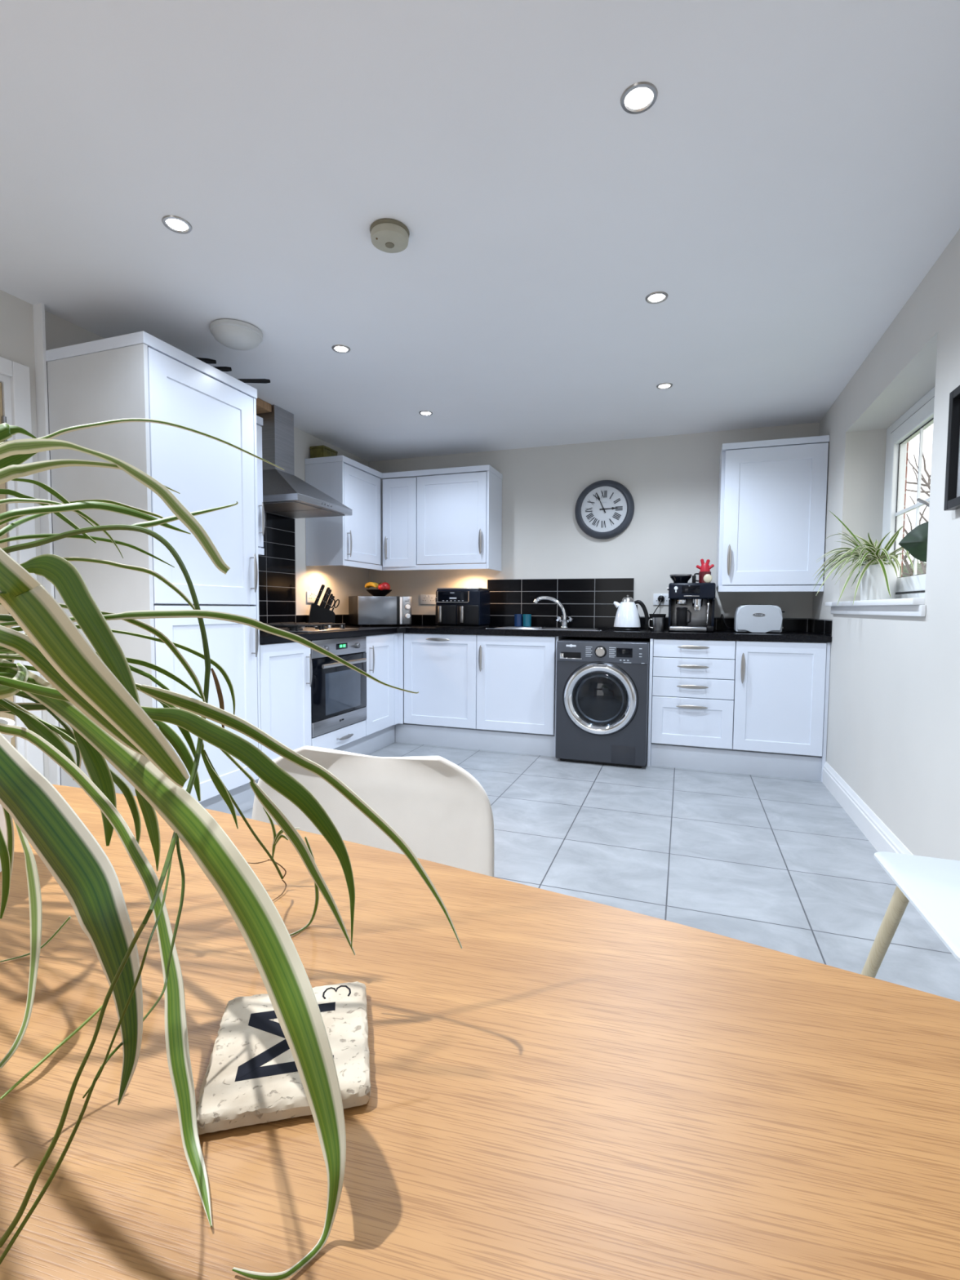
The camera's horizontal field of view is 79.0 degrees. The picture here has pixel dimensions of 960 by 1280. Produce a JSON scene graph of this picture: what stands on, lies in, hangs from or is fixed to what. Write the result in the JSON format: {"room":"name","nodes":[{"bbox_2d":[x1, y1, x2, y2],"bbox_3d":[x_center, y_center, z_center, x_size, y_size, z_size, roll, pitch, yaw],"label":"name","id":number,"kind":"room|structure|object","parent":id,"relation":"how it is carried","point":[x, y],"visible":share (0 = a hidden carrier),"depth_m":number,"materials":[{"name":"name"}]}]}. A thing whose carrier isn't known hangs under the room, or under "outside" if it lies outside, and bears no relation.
{"room":"kitchen","nodes":[
{"label":"kitchen","id":0,"kind":"room"},
{"bbox_2d":[0,289,368,780],"bbox_3d":[-2.220,-0.241,1.990,0.120,2.365,7.000,1,3,19],"label":"wall","id":1,"kind":"structure","parent":0,"point":[16,315],"depth_m":2.75,"materials":[{"name":"paint"}]},
{"bbox_2d":[0,356,44,776],"bbox_3d":[-2.151,-0.107,2.108,0.161,2.086,0.987,1,3,19],"label":"door","id":2,"kind":"structure","parent":1,"relation":"in","point":[15,389],"depth_m":2.48,"materials":[{"name":"white paint"}]},
{"bbox_2d":[32,302,60,785],"bbox_3d":[-1.919,-0.272,2.585,0.055,2.365,0.013,1,3,19],"label":"trim","id":3,"kind":"structure","parent":1,"relation":"attached to","point":[38,309],"depth_m":2.54,"materials":[{"name":"white paint"}]},
{"bbox_2d":[256,415,265,555],"bbox_3d":[-1.480,-0.895,3.305,0.373,0.797,0.374,1,3,19],"label":"upper cabinet","id":4,"kind":"object","parent":1,"relation":"attached to","point":[261,516],"visible":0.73,"depth_m":3.40,"materials":[{"name":"white wood"}]},
{"bbox_2d":[256,404,352,518],"bbox_3d":[-1.220,-1.188,3.845,0.492,0.664,0.612,1,3,19],"label":"hood","id":5,"kind":"object","parent":1,"relation":"attached to","point":[285,494],"visible":0.88,"depth_m":3.78,"materials":[{"name":"metal"}]},
{"bbox_2d":[257,511,357,627],"bbox_3d":[-1.360,-0.484,4.232,0.009,0.793,2.159,1,3,19],"label":"tile backsplash","id":6,"kind":"structure","parent":1,"relation":"attached to","point":[277,567],"depth_m":4.08,"materials":[{"name":"black tile"}]},
{"bbox_2d":[306,591,318,602],"bbox_3d":[-1.282,-0.329,4.463,0.013,0.086,0.146,1,3,19],"label":"wall socket","id":7,"kind":"object","parent":1,"relation":"attached to","point":[311,597],"visible":0.85,"depth_m":4.44,"materials":[{"name":"white plastic"}]},
{"bbox_2d":[255,397,271,413],"bbox_3d":[-1.443,-1.488,3.693,0.158,0.049,0.168,1,3,19],"label":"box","id":8,"kind":"object","parent":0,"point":[262,406],"visible":0.29,"depth_m":3.69,"materials":[{"name":"brown cardboard"}]},
{"bbox_2d":[0,0,959,462],"bbox_3d":[-0.451,-1.429,1.370,3.770,0.100,7.120,1,3,19],"label":"ceiling","id":9,"kind":"structure","parent":0,"point":[790,180],"depth_m":1.83,"materials":[{"name":"paint"}]},
{"bbox_2d":[161,215,191,233],"bbox_3d":[-1.032,-1.412,1.983,0.092,0.009,0.092,1,3,19],"label":"recessed light","id":10,"kind":"object","parent":9,"relation":"in","point":[175,224],"visible":1,"depth_m":1.98,"materials":[{"name":"silver metal"}]},
{"bbox_2d":[209,319,262,350],"bbox_3d":[-1.147,-1.424,2.744,0.230,0.070,0.230,1,3,19],"label":"ceiling lamp","id":11,"kind":"object","parent":9,"relation":"attached to","point":[236,335],"visible":1,"depth_m":2.68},
{"bbox_2d":[331,344,350,353],"bbox_3d":[-0.699,-1.462,2.930,0.092,0.009,0.092,1,3,19],"label":"recessed light","id":12,"kind":"object","parent":9,"relation":"in","point":[340,348],"visible":1,"depth_m":2.92,"materials":[{"name":"silver metal"}]},
{"bbox_2d":[369,218,409,253],"bbox_3d":[-0.312,-1.389,2.013,0.136,0.049,0.136,1,3,19],"label":"smoke detector","id":13,"kind":"object","parent":9,"relation":"attached to","point":[387,235],"visible":1,"depth_m":1.98,"materials":[{"name":"beige plastic"}]},
{"bbox_2d":[418,410,432,415],"bbox_3d":[-0.362,-1.513,3.891,0.092,0.009,0.092,1,3,19],"label":"recessed light","id":14,"kind":"object","parent":9,"relation":"in","point":[423,412],"visible":1,"depth_m":3.88,"materials":[{"name":"silver metal"}]},
{"bbox_2d":[620,81,657,114],"bbox_3d":[0.404,-1.375,1.481,0.092,0.009,0.092,1,3,19],"label":"recessed light","id":15,"kind":"object","parent":9,"relation":"in","point":[639,100],"visible":1,"depth_m":1.48,"materials":[{"name":"silver metal"}]},
{"bbox_2d":[644,291,667,303],"bbox_3d":[0.737,-1.425,2.428,0.092,0.009,0.092,1,3,19],"label":"recessed light","id":16,"kind":"object","parent":9,"relation":"in","point":[656,297],"visible":1,"depth_m":2.42,"materials":[{"name":"silver metal"}]},
{"bbox_2d":[656,382,672,389],"bbox_3d":[1.074,-1.476,3.389,0.092,0.009,0.092,1,3,19],"label":"recessed light","id":17,"kind":"object","parent":9,"relation":"in","point":[664,385],"visible":1,"depth_m":3.38,"materials":[{"name":"silver metal"}]},
{"bbox_2d":[368,422,819,755],"bbox_3d":[0.699,-0.373,4.736,3.770,2.365,0.120,1,3,19],"label":"wall","id":18,"kind":"structure","parent":0,"point":[672,481],"depth_m":4.51,"materials":[{"name":"paint"}]},
{"bbox_2d":[304,455,502,571],"bbox_3d":[-0.563,-0.960,4.588,1.254,0.797,0.931,1,3,19],"label":"upper cabinet","id":19,"kind":"object","parent":18,"relation":"attached to","point":[447,518],"visible":0.99,"depth_m":4.60,"materials":[{"name":"white wood"}]},
{"bbox_2d":[310,444,337,457],"bbox_3d":[-1.190,-1.406,4.440,0.124,0.100,0.189,1,3,19],"label":"tin box","id":20,"kind":"object","parent":19,"relation":"on","point":[316,451],"visible":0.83,"depth_m":4.36,"materials":[{"name":"green metal"}]},
{"bbox_2d":[420,594,435,604],"bbox_3d":[-0.451,-0.354,5.070,0.146,0.086,0.013,1,3,19],"label":"wall socket","id":21,"kind":"object","parent":18,"relation":"attached to","point":[424,598],"visible":0.96,"depth_m":5.07,"materials":[{"name":"white plastic"}]},
{"bbox_2d":[574,480,634,539],"bbox_3d":[0.962,-1.012,4.513,0.456,0.456,0.058,1,3,19],"label":"wall clock","id":22,"kind":"object","parent":18,"relation":"attached to","point":[604,509],"visible":1,"depth_m":4.50,"materials":[{"name":"grey paint"}]},
{"bbox_2d":[581,486,626,532],"bbox_3d":[0.958,-1.012,4.503,0.352,0.352,0.001,1,3,19],"label":"clock face","id":23,"kind":"object","parent":22,"relation":"on","point":[603,508],"depth_m":4.50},
{"bbox_2d":[401,577,810,631],"bbox_3d":[0.667,-0.295,4.682,3.526,0.393,0.009,1,3,19],"label":"tile backsplash","id":24,"kind":"structure","parent":18,"relation":"attached to","point":[588,602],"depth_m":4.66,"materials":[{"name":"black tile"}]},
{"bbox_2d":[653,593,669,604],"bbox_3d":[1.393,-0.309,4.424,0.146,0.086,0.013,1,3,19],"label":"wall socket","id":25,"kind":"object","parent":18,"relation":"attached to","point":[655,602],"visible":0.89,"depth_m":4.43,"materials":[{"name":"white plastic"}]},
{"bbox_2d":[648,595,664,629],"bbox_3d":[1.335,-0.210,4.406,0.135,0.257,0.051,-1,3,-16],"label":"plug","id":26,"kind":"object","parent":25,"relation":"attached to","point":[660,598],"visible":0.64,"depth_m":4.39,"materials":[{"name":"black plastic"}]},
{"bbox_2d":[715,435,829,591],"bbox_3d":[1.984,-0.827,3.996,0.634,0.997,0.375,1,3,19],"label":"upper cabinet","id":27,"kind":"object","parent":18,"relation":"attached to","point":[772,494],"visible":0.98,"depth_m":3.86,"materials":[{"name":"white wood"}]},
{"bbox_2d":[235,742,959,1001],"bbox_3d":[-0.468,1.022,1.505,3.770,0.080,7.120,1,3,19],"label":"floor","id":28,"kind":"structure","parent":0,"point":[778,864],"depth_m":2.54,"materials":[{"name":"tile"}]},
{"bbox_2d":[45,331,261,802],"bbox_3d":[-1.518,-0.184,2.805,0.630,2.170,0.662,1,3,19],"label":"tall cabinet","id":29,"kind":"object","parent":28,"relation":"on","point":[136,375],"visible":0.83,"depth_m":2.53,"materials":[{"name":"white wood"}]},
{"bbox_2d":[194,356,216,364],"bbox_3d":[-1.510,-1.317,2.727,0.160,0.099,0.480,3,4,42],"label":"frying pan","id":30,"kind":"object","parent":29,"relation":"on","point":[209,361],"visible":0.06,"depth_m":2.82,"materials":[{"name":"black metal"}]},
{"bbox_2d":[213,366,231,371],"bbox_3d":[-1.396,-1.314,2.796,0.360,0.087,0.150,-1,3,-16],"label":"frying pan","id":31,"kind":"object","parent":29,"relation":"on","point":[220,368],"visible":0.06,"depth_m":2.88,"materials":[{"name":"black metal"}]},
{"bbox_2d":[236,378,270,383],"bbox_3d":[-1.312,-1.340,3.017,0.170,0.115,0.405,3,4,35],"label":"frying pan","id":32,"kind":"object","parent":29,"relation":"on","point":[244,380],"visible":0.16,"depth_m":3.06,"materials":[{"name":"black plastic"}]},
{"bbox_2d":[259,641,312,760],"bbox_3d":[-1.336,0.364,3.353,0.620,0.719,0.436,1,3,19],"label":"base cabinet","id":33,"kind":"object","parent":28,"relation":"on","point":[286,668],"visible":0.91,"depth_m":3.26,"materials":[{"name":"white wood"}]},
{"bbox_2d":[199,724,395,814],"bbox_3d":[-1.050,0.790,3.555,0.018,0.149,2.232,1,3,19],"label":"plinth","id":34,"kind":"object","parent":28,"relation":"on","point":[243,795],"visible":0.24,"depth_m":3.86,"materials":[{"name":"white wood"}]},
{"bbox_2d":[308,635,366,749],"bbox_3d":[-1.156,0.339,3.857,0.625,0.716,0.630,1,3,19],"label":"oven","id":35,"kind":"object","parent":28,"relation":"on","point":[338,691],"depth_m":3.73,"materials":[{"name":"silver metal"}]},
{"bbox_2d":[251,746,493,876],"bbox_3d":[-0.243,0.611,0.817,0.452,0.825,0.473,1,3,15],"label":"dining chair","id":36,"kind":"object","parent":28,"relation":"on","point":[444,815],"visible":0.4,"depth_m":0.99,"materials":[{"name":"white plastic"}]},
{"bbox_2d":[364,632,403,735],"bbox_3d":[-0.970,0.309,4.393,0.620,0.719,0.499,1,3,19],"label":"base cabinet","id":37,"kind":"object","parent":28,"relation":"on","point":[384,652],"visible":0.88,"depth_m":4.32,"materials":[{"name":"white wood"}]},
{"bbox_2d":[404,632,478,729],"bbox_3d":[-0.223,0.298,4.678,0.599,0.719,0.606,1,3,19],"label":"dishwasher","id":38,"kind":"object","parent":28,"relation":"on","point":[442,668],"visible":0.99,"depth_m":4.43,"materials":[{"name":"white wood"}]},
{"bbox_2d":[395,723,555,756],"bbox_3d":[-0.065,0.750,4.404,1.279,0.149,0.018,1,3,19],"label":"plinth","id":39,"kind":"object","parent":28,"relation":"on","point":[472,739],"visible":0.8,"depth_m":4.38,"materials":[{"name":"white wood"}]},
{"bbox_2d":[0,784,959,1279],"bbox_3d":[-0.446,0.663,0.345,1.900,0.765,1.064,1,3,19],"label":"dining table","id":40,"kind":"object","parent":28,"relation":"on","point":[576,1089],"visible":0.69,"depth_m":0.35,"materials":[{"name":"brown wood"}]},
{"bbox_2d":[0,417,462,1279],"bbox_3d":[-0.372,0.025,0.489,0.727,0.493,0.365,1,3,19],"label":"spider plant","id":41,"kind":"object","parent":40,"relation":"on","point":[91,691],"visible":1,"depth_m":0.41,"materials":[{"name":"green plant"}]},
{"bbox_2d":[195,981,370,1134],"bbox_3d":[-0.127,0.273,0.392,0.102,0.011,0.109,0,3,-13],"label":"coaster","id":42,"kind":"object","parent":40,"relation":"on","point":[251,1077],"visible":0.84,"depth_m":0.37,"materials":[{"name":"stone"}]},
{"bbox_2d":[475,634,555,735],"bbox_3d":[0.339,0.313,4.481,0.589,0.719,0.606,1,3,19],"label":"base cabinet","id":43,"kind":"object","parent":28,"relation":"on","point":[516,674],"visible":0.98,"depth_m":4.23,"materials":[{"name":"white wood"}]},
{"bbox_2d":[554,636,571,757],"bbox_3d":[0.637,0.394,4.408,0.018,0.869,0.555,1,3,19],"label":"end panel","id":44,"kind":"object","parent":28,"relation":"on","point":[557,638],"visible":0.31,"depth_m":4.15,"materials":[{"name":"white wood"}]},
{"bbox_2d":[555,636,649,768],"bbox_3d":[0.905,0.419,4.194,0.609,0.846,0.644,1,3,19],"label":"washing machine","id":45,"kind":"object","parent":28,"relation":"on","point":[602,688],"visible":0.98,"depth_m":3.91,"materials":[{"name":"metal"}]},
{"bbox_2d":[647,638,653,766],"bbox_3d":[1.240,0.410,4.187,0.018,0.869,0.575,1,3,19],"label":"end panel","id":46,"kind":"object","parent":28,"relation":"on","point":[651,640],"visible":0.47,"depth_m":3.92,"materials":[{"name":"white wood"}]},
{"bbox_2d":[651,638,735,750],"bbox_3d":[1.485,0.342,4.081,0.506,0.719,0.606,1,3,19],"label":"base cabinet","id":47,"kind":"object","parent":28,"relation":"on","point":[694,679],"visible":0.99,"depth_m":3.83,"materials":[{"name":"white wood"}]},
{"bbox_2d":[650,743,822,781],"bbox_3d":[1.658,0.795,3.801,1.042,0.149,0.018,1,3,19],"label":"plinth","id":48,"kind":"object","parent":28,"relation":"on","point":[738,762],"visible":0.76,"depth_m":3.79,"materials":[{"name":"white wood"}]},
{"bbox_2d":[732,640,826,756],"bbox_3d":[1.966,0.355,3.912,0.510,0.719,0.606,1,3,19],"label":"base cabinet","id":49,"kind":"object","parent":28,"relation":"on","point":[780,686],"visible":0.98,"depth_m":3.66,"materials":[{"name":"white wood"}]},
{"bbox_2d":[259,624,831,644],"bbox_3d":[0.308,-0.024,3.675,3.546,0.040,2.169,1,3,19],"label":"countertop","id":50,"kind":"structure","parent":49,"relation":"on","point":[265,637],"depth_m":3.93,"materials":[{"name":"black stone"}]},
{"bbox_2d":[259,622,359,632],"bbox_3d":[-1.186,-0.087,3.844,0.515,0.046,0.617,1,3,19],"label":"gas hob","id":51,"kind":"object","parent":50,"relation":"in","point":[303,627],"visible":0.85,"depth_m":3.74,"materials":[{"name":"metal"}]},
{"bbox_2d":[307,584,339,627],"bbox_3d":[-1.174,-0.255,4.365,0.238,0.323,0.132,-1,3,-19],"label":"knife block","id":52,"kind":"object","parent":50,"relation":"on","point":[322,613],"visible":1,"depth_m":4.32,"materials":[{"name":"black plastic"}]},
{"bbox_2d":[348,595,411,626],"bbox_3d":[-0.830,-0.240,4.837,0.444,0.245,0.350,-1,4,-26],"label":"microwave","id":53,"kind":"object","parent":50,"relation":"on","point":[362,610],"visible":0.99,"depth_m":4.70,"materials":[{"name":"silver metal"}]},
{"bbox_2d":[365,589,391,595],"bbox_3d":[-0.837,-0.390,4.829,0.216,0.054,0.216,1,3,19],"label":"fruit bowl","id":54,"kind":"object","parent":53,"relation":"on","point":[373,592],"visible":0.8,"depth_m":4.76,"materials":[{"name":"black ceramic"}]},
{"bbox_2d":[364,582,376,588],"bbox_3d":[-0.897,-0.448,4.779,0.117,0.057,0.039,1,3,19],"label":"banana","id":55,"kind":"object","parent":54,"relation":"in","point":[369,584],"visible":1,"depth_m":4.76,"materials":[{"name":"yellow food"}]},
{"bbox_2d":[377,582,384,590],"bbox_3d":[-0.804,-0.434,4.738,0.056,0.062,0.056,1,3,19],"label":"apple","id":56,"kind":"object","parent":54,"relation":"in","point":[381,587],"visible":1,"depth_m":4.72,"materials":[{"name":"red food"}]},
{"bbox_2d":[382,582,390,589],"bbox_3d":[-0.784,-0.439,4.808,0.088,0.091,0.088,1,3,19],"label":"apple","id":57,"kind":"object","parent":54,"relation":"in","point":[387,586],"visible":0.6,"depth_m":4.78,"materials":[{"name":"red food"}]},
{"bbox_2d":[435,587,490,627],"bbox_3d":[-0.141,-0.262,4.709,0.378,0.312,0.318,1,3,19],"label":"air fryer","id":58,"kind":"object","parent":50,"relation":"on","point":[458,607],"visible":1,"depth_m":4.59,"materials":[{"name":"black plastic"}]},
{"bbox_2d":[484,626,608,631],"bbox_3d":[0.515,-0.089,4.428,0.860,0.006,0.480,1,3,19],"label":"sink","id":59,"kind":"object","parent":50,"relation":"in","point":[500,627],"visible":1,"depth_m":4.36,"materials":[{"name":"silver metal"}]},
{"bbox_2d":[514,613,522,626],"bbox_3d":[0.311,-0.160,4.713,0.068,0.100,0.068,1,3,19],"label":"cup","id":60,"kind":"object","parent":59,"relation":"on","point":[517,617],"visible":1,"depth_m":4.68,"materials":[{"name":"blue ceramic"}]},
{"bbox_2d":[522,613,531,626],"bbox_3d":[0.379,-0.158,4.685,0.068,0.100,0.068,1,3,19],"label":"cup","id":61,"kind":"object","parent":59,"relation":"on","point":[526,620],"visible":1,"depth_m":4.66,"materials":[{"name":"teal ceramic"}]},
{"bbox_2d":[533,595,573,627],"bbox_3d":[0.577,-0.222,4.577,0.314,0.247,0.066,1,3,14],"label":"mixer tap","id":62,"kind":"object","parent":50,"relation":"on","point":[564,622],"visible":1,"depth_m":4.55,"materials":[{"name":"silver metal"}]},
{"bbox_2d":[613,595,648,630],"bbox_3d":[1.089,-0.201,4.248,0.192,0.258,0.224,-2,4,-35],"label":"kettle","id":63,"kind":"object","parent":50,"relation":"on","point":[627,616],"visible":0.99,"depth_m":4.21,"materials":[{"name":"white plastic"}]},
{"bbox_2d":[648,617,665,631],"bbox_3d":[1.264,-0.112,4.136,0.088,0.095,0.100,-2,4,-33],"label":"milk jug","id":64,"kind":"object","parent":50,"relation":"on","point":[658,623],"visible":1,"depth_m":4.10,"materials":[{"name":"metal"}]},
{"bbox_2d":[648,613,666,630],"bbox_3d":[1.300,-0.131,4.261,0.116,0.120,0.116,1,3,19],"label":"box","id":65,"kind":"object","parent":50,"relation":"on","point":[662,615],"visible":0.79,"depth_m":4.21,"materials":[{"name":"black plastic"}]},
{"bbox_2d":[667,582,715,631],"bbox_3d":[1.494,-0.231,4.132,0.313,0.337,0.365,1,3,19],"label":"coffee machine","id":66,"kind":"object","parent":50,"relation":"on","point":[691,605],"visible":1,"depth_m":4.02,"materials":[{"name":"black metal"}]},
{"bbox_2d":[675,599,686,604],"bbox_3d":[1.418,-0.270,4.096,0.072,0.034,0.072,1,3,19],"label":"outlet","id":67,"kind":"object","parent":66,"relation":"attached to","point":[678,601],"depth_m":4.07,"materials":[{"name":"silver metal"}]},
{"bbox_2d":[669,573,696,582],"bbox_3d":[1.426,-0.432,4.123,0.149,0.063,0.161,-2,4,-31],"label":"coffee dripper","id":68,"kind":"object","parent":66,"relation":"on","point":[676,578],"visible":0.82,"depth_m":4.08,"materials":[{"name":"metal"}]},
{"bbox_2d":[669,626,706,631],"bbox_3d":[1.435,-0.077,4.021,0.243,0.034,0.100,1,3,19],"label":"drip tray","id":69,"kind":"object","parent":66,"relation":"on","point":[690,628],"depth_m":3.98,"materials":[{"name":"metal"}]},
{"bbox_2d":[693,571,711,582],"bbox_3d":[1.560,-0.437,4.076,0.122,0.080,0.090,1,3,19],"label":"mug","id":70,"kind":"object","parent":66,"relation":"on","point":[704,576],"visible":0.89,"depth_m":4.04,"materials":[{"name":"red ceramic"}]},
{"bbox_2d":[696,559,714,571],"bbox_3d":[1.574,-0.488,4.072,0.119,0.159,0.051,1,3,19],"label":"glove","id":71,"kind":"object","parent":70,"relation":"in","point":[704,566],"visible":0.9,"depth_m":4.05,"materials":[{"name":"red rubber"}]},
{"bbox_2d":[706,626,713,631],"bbox_3d":[1.575,-0.077,3.982,0.043,0.038,0.080,1,3,19],"label":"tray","id":72,"kind":"object","parent":66,"relation":"on","point":[709,628],"depth_m":3.95,"materials":[{"name":"black plastic"}]},
{"bbox_2d":[720,604,784,633],"bbox_3d":[1.893,-0.150,4.060,0.387,0.188,0.352,1,3,19],"label":"toaster","id":73,"kind":"object","parent":50,"relation":"on","point":[768,619],"visible":1,"depth_m":3.89,"materials":[{"name":"white metal"}]},
{"bbox_2d":[812,642,831,782],"bbox_3d":[2.226,0.435,3.850,0.020,0.869,0.560,1,3,19],"label":"filler panel","id":74,"kind":"object","parent":28,"relation":"on","point":[828,648],"visible":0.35,"depth_m":3.58,"materials":[{"name":"white wood"}]},
{"bbox_2d":[860,851,959,977],"bbox_3d":[1.081,0.610,1.213,0.394,0.805,0.572,1,3,19],"label":"dining chair","id":75,"kind":"object","parent":28,"relation":"on","point":[931,885],"visible":0.84,"depth_m":1.36,"materials":[{"name":"white plastic"}]},
{"bbox_2d":[812,228,959,860],"bbox_3d":[1.313,-0.149,0.754,0.270,2.365,7.000,1,3,19],"label":"wall","id":76,"kind":"structure","parent":0,"point":[893,729],"depth_m":2.44,"materials":[{"name":"paint"}]},
{"bbox_2d":[809,618,831,635],"bbox_3d":[2.238,-0.089,3.828,0.010,0.097,0.599,1,3,19],"label":"tile backsplash","id":77,"kind":"structure","parent":76,"relation":"attached to","point":[820,626],"depth_m":3.77,"materials":[{"name":"black tile"}]},
{"bbox_2d":[822,761,912,854],"bbox_3d":[1.076,0.976,0.595,0.018,0.132,6.430,1,3,19],"label":"baseboard","id":78,"kind":"structure","parent":76,"relation":"attached to","point":[882,839],"depth_m":2.81,"materials":[{"name":"white paint"}]},
{"bbox_2d":[825,386,934,616],"bbox_3d":[2.019,-0.643,2.804,0.300,1.045,1.480,1,3,19],"label":"window","id":79,"kind":"structure","parent":76,"relation":"in","point":[909,599],"depth_m":2.97,"materials":[{"name":"white plastic"}]},
{"bbox_2d":[813,510,915,605],"bbox_3d":[2.006,-0.450,3.122,0.404,0.534,0.691,2,3,24],"label":"spider plant","id":80,"kind":"object","parent":79,"relation":"on","point":[877,578],"visible":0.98,"depth_m":2.98,"materials":[{"name":"green plant"}]},
{"bbox_2d":[898,521,928,562],"bbox_3d":[1.795,-0.321,2.307,0.184,0.312,0.188,1,3,19],"label":"leaf plant","id":81,"kind":"object","parent":79,"relation":"on","point":[915,541],"visible":0.3,"depth_m":2.38,"materials":[{"name":"green plant"}]},
{"bbox_2d":[943,385,959,511],"bbox_3d":[1.485,-0.617,1.669,0.031,0.390,0.605,1,3,19],"label":"picture frame","id":82,"kind":"object","parent":76,"relation":"attached to","point":[952,491],"visible":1,"depth_m":1.93,"materials":[{"name":"black plastic"}]},
{"bbox_2d":[956,435,959,497],"bbox_3d":[1.496,-0.616,1.665,0.006,0.334,0.549,1,3,19],"label":"print","id":83,"kind":"object","parent":82,"relation":"attached to","point":[957,436],"depth_m":1.92,"materials":[{"name":"paper"}]},
{"bbox_2d":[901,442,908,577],"bbox_3d":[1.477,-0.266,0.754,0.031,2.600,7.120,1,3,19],"label":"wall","id":84,"kind":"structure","parent":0,"point":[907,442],"depth_m":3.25,"materials":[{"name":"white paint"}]},
{"label":"outside","id":85,"kind":"structure","parent":0,"visible":0},
{"bbox_3d":[21.637,0.729,13.295,29.610,0.100,50.000,1,3,19],"label":"ground","id":86,"kind":"structure","parent":85,"visible":0},
{"bbox_2d":[902,559,926,577],"bbox_3d":[11.155,-0.818,15.395,2.934,2.658,2.930,1,3,19],"label":"bush","id":87,"kind":"object","parent":86,"relation":"on","point":[918,565],"visible":0.02,"depth_m":14.64,"materials":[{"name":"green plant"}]},
{"bbox_2d":[902,452,930,576],"bbox_3d":[10.887,-2.291,13.127,4.145,5.832,4.268,-1,4,-31],"label":"bare tree","id":88,"kind":"object","parent":86,"relation":"on","point":[910,571],"visible":0.2,"depth_m":13.86,"materials":[{"name":"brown plant"}]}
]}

